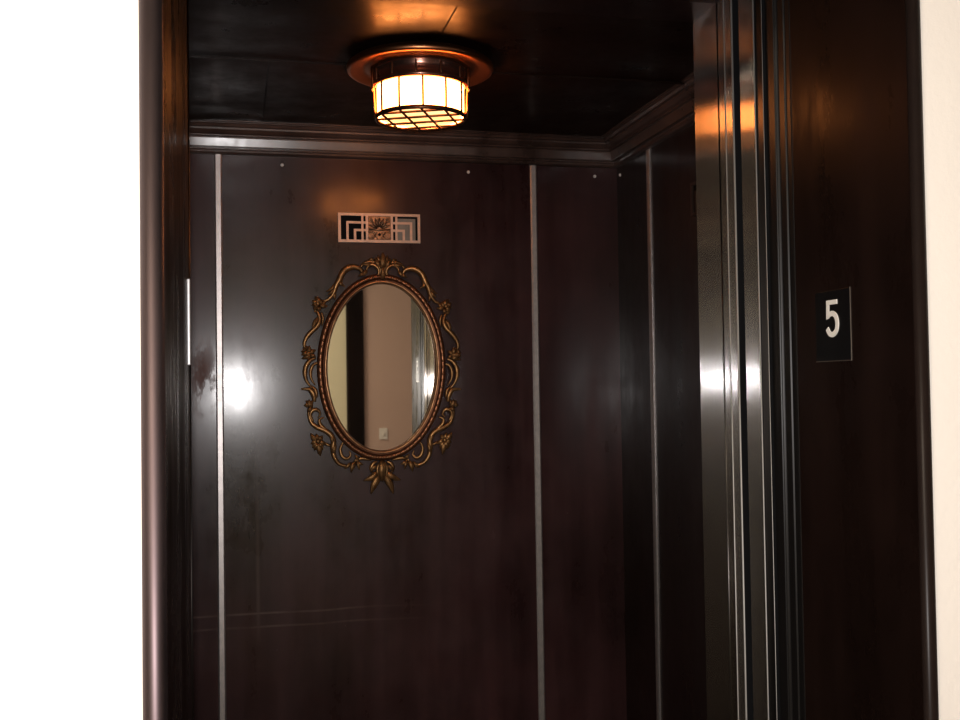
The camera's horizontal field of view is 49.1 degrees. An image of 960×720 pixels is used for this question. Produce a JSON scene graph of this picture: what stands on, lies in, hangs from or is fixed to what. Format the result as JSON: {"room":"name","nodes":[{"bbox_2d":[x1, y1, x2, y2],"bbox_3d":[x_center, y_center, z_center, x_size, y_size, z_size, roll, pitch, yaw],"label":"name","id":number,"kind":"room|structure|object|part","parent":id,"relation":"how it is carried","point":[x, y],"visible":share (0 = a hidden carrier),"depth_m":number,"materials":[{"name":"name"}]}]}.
{"room":"elevator lobby","nodes":[
{"label":"elevator lobby","id":0,"kind":"room"},
{"bbox_2d":[189,154,626,719],"bbox_3d":[-0.228,0.542,2.473,1.284,2.256,0.050,0,-2,-13],"label":"wall","id":1,"kind":"structure","parent":0,"point":[344,601],"depth_m":2.48,"materials":[{"name":"brown wood"}]},
{"bbox_2d":[214,154,225,719],"bbox_3d":[-0.581,0.572,2.361,0.016,2.081,0.005,0,-2,-13],"label":"trim","id":2,"kind":"structure","parent":1,"relation":"attached to","point":[217,157],"depth_m":2.37,"materials":[{"name":"metal"}]},
{"bbox_2d":[338,212,419,243],"bbox_3d":[-0.236,-0.310,2.467,0.194,0.069,0.007,0,-2,-13],"label":"air vent","id":3,"kind":"object","parent":1,"relation":"in","point":[352,227],"visible":1,"depth_m":2.47,"materials":[{"name":"metal"}]},
{"bbox_2d":[301,252,460,493],"bbox_3d":[-0.227,0.030,2.450,0.386,0.570,0.022,0,-2,-13],"label":"wall mirror","id":4,"kind":"object","parent":1,"relation":"attached to","point":[381,363],"visible":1,"depth_m":2.45,"materials":[{"name":"clear glass"}]},
{"bbox_2d":[310,433,329,455],"bbox_3d":[-0.363,0.194,2.415,0.055,0.054,0.013,0,-2,-24],"label":"flower","id":5,"kind":"object","parent":4,"relation":"on","point":[317,443],"depth_m":2.41,"materials":[{"name":"gold metal"}]},
{"bbox_2d":[363,460,400,493],"bbox_3d":[-0.227,0.272,2.440,0.088,0.079,0.016,0,-2,-13],"label":"pendant","id":6,"kind":"object","parent":4,"relation":"attached to","point":[382,472],"depth_m":2.44,"materials":[{"name":"gold metal"}]},
{"bbox_3d":[-0.229,0.016,2.455,0.263,0.397,0.001,0,-2,-15],"label":"glass","id":7,"kind":"part","parent":4,"relation":"part of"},
{"bbox_2d":[433,432,451,454],"bbox_3d":[-0.093,0.197,2.478,0.055,0.053,0.013,-1,-2,-2],"label":"flower","id":8,"kind":"object","parent":4,"relation":"on","point":[444,441],"depth_m":2.47,"materials":[{"name":"gold metal"}]},
{"bbox_2d":[189,120,615,168],"bbox_3d":[-0.231,-0.504,2.446,1.184,0.065,0.062,0,-2,-13],"label":"trim","id":9,"kind":"structure","parent":1,"relation":"attached to","point":[223,137],"depth_m":2.46,"materials":[{"name":"wood"}]},
{"bbox_2d":[530,165,544,719],"bbox_3d":[0.145,0.566,2.530,0.016,2.081,0.005,0,-2,-13],"label":"trim","id":10,"kind":"structure","parent":1,"relation":"attached to","point":[533,175],"depth_m":2.54,"materials":[{"name":"metal"}]},
{"bbox_2d":[188,0,693,135],"bbox_3d":[-0.140,-0.570,2.055,1.284,0.057,0.968,0,-2,-13],"label":"ceiling","id":11,"kind":"structure","parent":0,"point":[296,92],"depth_m":1.92,"materials":[{"name":"black wood"}]},
{"bbox_2d":[346,41,493,132],"bbox_3d":[-0.109,-0.494,1.926,0.270,0.112,0.270,0,-2,-13],"label":"ceiling lamp","id":12,"kind":"object","parent":11,"relation":"attached to","point":[419,86],"visible":1,"depth_m":1.86,"materials":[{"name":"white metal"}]},
{"bbox_3d":[-0.109,-0.446,1.925,0.152,0.002,0.152,0,-2,-13],"label":"glass","id":13,"kind":"part","parent":12,"relation":"part of","materials":[{"name":"white"}]},
{"bbox_2d":[377,109,464,130],"bbox_3d":[-0.108,-0.441,1.924,0.155,0.004,0.155,-1,-2,11],"label":"grille","id":14,"kind":"object","parent":12,"relation":"attached to","point":[397,119],"depth_m":1.93,"materials":[{"name":"brown metal"}]},
{"bbox_2d":[184,0,715,719],"bbox_3d":[-0.005,0.513,1.513,1.184,2.256,0.085,0,-2,-13],"label":"wall","id":15,"kind":"structure","parent":0,"point":[665,10],"depth_m":1.58,"materials":[{"name":"black wood"}]},
{"bbox_2d":[182,0,189,719],"bbox_3d":[-0.395,0.539,1.342,0.045,2.206,0.068,0,-2,-13],"label":"trim","id":16,"kind":"structure","parent":15,"relation":"attached to","point":[183,13],"depth_m":1.36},
{"bbox_2d":[187,0,193,719],"bbox_3d":[-0.400,0.558,1.459,0.006,2.176,0.006,0,-2,-13],"label":"trim","id":17,"kind":"structure","parent":15,"relation":"attached to","point":[187,0],"depth_m":1.47,"materials":[{"name":"wood"}]},
{"bbox_2d":[684,0,719,2],"bbox_3d":[-0.005,-0.551,1.466,0.880,0.030,0.068,0,-2,-13],"label":"trim","id":18,"kind":"structure","parent":15,"relation":"attached to","point":[711,1],"depth_m":1.57,"materials":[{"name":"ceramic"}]},
{"bbox_2d":[693,0,737,719],"bbox_3d":[0.391,0.549,1.592,0.050,2.176,0.108,0,-2,-13],"label":"elevator door","id":19,"kind":"structure","parent":15,"relation":"attached to","point":[704,27],"depth_m":1.60,"materials":[{"name":"metal"}]},
{"bbox_2d":[716,3,731,719],"bbox_3d":[0.365,0.550,1.598,0.004,2.176,0.086,0,-2,-13],"label":"trim","id":20,"kind":"structure","parent":15,"relation":"attached to","point":[716,3],"depth_m":1.57,"materials":[{"name":"metal"}]},
{"bbox_2d":[722,0,753,719],"bbox_3d":[0.405,0.542,1.526,0.053,2.166,0.028,0,-2,-13],"label":"door","id":21,"kind":"structure","parent":15,"relation":"in","point":[730,7],"depth_m":1.53,"materials":[{"name":"metal"}]},
{"bbox_2d":[738,0,779,719],"bbox_3d":[0.425,0.540,1.464,0.062,2.166,0.064,0,-2,-13],"label":"door","id":22,"kind":"structure","parent":15,"relation":"in","point":[751,15],"depth_m":1.47,"materials":[{"name":"metal"}]},
{"bbox_2d":[0,0,959,719],"bbox_3d":[0.059,0.319,1.082,5.000,2.620,0.100,0,-2,-13],"label":"wall","id":23,"kind":"structure","parent":0,"point":[71,515],"depth_m":0.94,"materials":[{"name":"beige paint"}]},
{"bbox_2d":[138,0,167,719],"bbox_3d":[-0.289,0.542,0.939,0.021,2.176,0.020,0,-2,-13],"label":"trim","id":24,"kind":"structure","parent":23,"relation":"attached to","point":[150,12],"depth_m":0.95,"materials":[{"name":"brown metal"}]},
{"bbox_2d":[163,0,186,719],"bbox_3d":[-0.346,0.533,1.127,0.045,2.206,0.371,0,-2,-13],"label":"trim","id":25,"kind":"structure","parent":23,"relation":"attached to","point":[172,9],"depth_m":1.12,"materials":[{"name":"wood"}]},
{"bbox_2d":[187,279,190,364],"bbox_3d":[-0.392,-0.051,1.412,0.004,0.116,0.012,0,-2,-13],"label":"strike plate","id":26,"kind":"object","parent":25,"relation":"attached to","point":[188,280],"visible":1,"depth_m":1.41,"materials":[{"name":"metal"}]},
{"bbox_2d":[764,0,805,719],"bbox_3d":[0.442,0.543,1.395,0.061,2.176,0.076,0,-2,-13],"label":"trim","id":27,"kind":"structure","parent":23,"relation":"attached to","point":[777,12],"depth_m":1.40,"materials":[{"name":"wood"}]},
{"bbox_2d":[815,287,851,361],"bbox_3d":[0.431,-0.042,1.284,0.002,0.088,0.078,0,-2,-13],"label":"number plate","id":28,"kind":"object","parent":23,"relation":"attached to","point":[833,307],"visible":1,"depth_m":1.28,"materials":[{"name":"black plastic"}]},
{"bbox_2d":[789,0,923,719],"bbox_3d":[0.477,0.524,1.241,0.060,2.206,0.240,0,-2,-13],"label":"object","id":29,"kind":"structure","parent":23,"relation":"attached to","point":[859,483],"depth_m":1.23,"materials":[{"name":"wood"}]},
{"bbox_2d":[905,0,938,719],"bbox_3d":[0.484,0.535,1.120,0.017,2.176,0.018,0,-2,-13],"label":"trim","id":30,"kind":"structure","parent":23,"relation":"attached to","point":[912,7],"depth_m":1.13,"materials":[{"name":"brown wood"}]},
{"bbox_2d":[617,123,706,719],"bbox_3d":[0.492,0.522,2.100,0.050,2.256,1.003,0,-2,-13],"label":"wall","id":31,"kind":"structure","parent":0,"point":[683,687],"depth_m":2.33,"materials":[{"name":"brown wood"}]},
{"bbox_2d":[601,72,694,168],"bbox_3d":[0.413,-0.521,2.157,0.062,0.065,0.918,0,-2,-13],"label":"trim","id":32,"kind":"structure","parent":31,"relation":"attached to","point":[672,111],"depth_m":2.30,"materials":[{"name":"wood"}]},
{"bbox_2d":[646,149,660,719],"bbox_3d":[0.400,0.558,2.379,0.005,2.081,0.016,0,-2,-13],"label":"trim","id":33,"kind":"structure","parent":31,"relation":"attached to","point":[648,175],"depth_m":2.38,"materials":[{"name":"metal"}]},
{"bbox_2d":[690,181,696,216],"bbox_3d":[0.460,-0.335,2.084,0.007,0.069,0.194,0,-2,-13],"label":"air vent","id":34,"kind":"object","parent":31,"relation":"in","point":[693,200],"visible":0.02,"depth_m":2.17,"materials":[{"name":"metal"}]}
]}

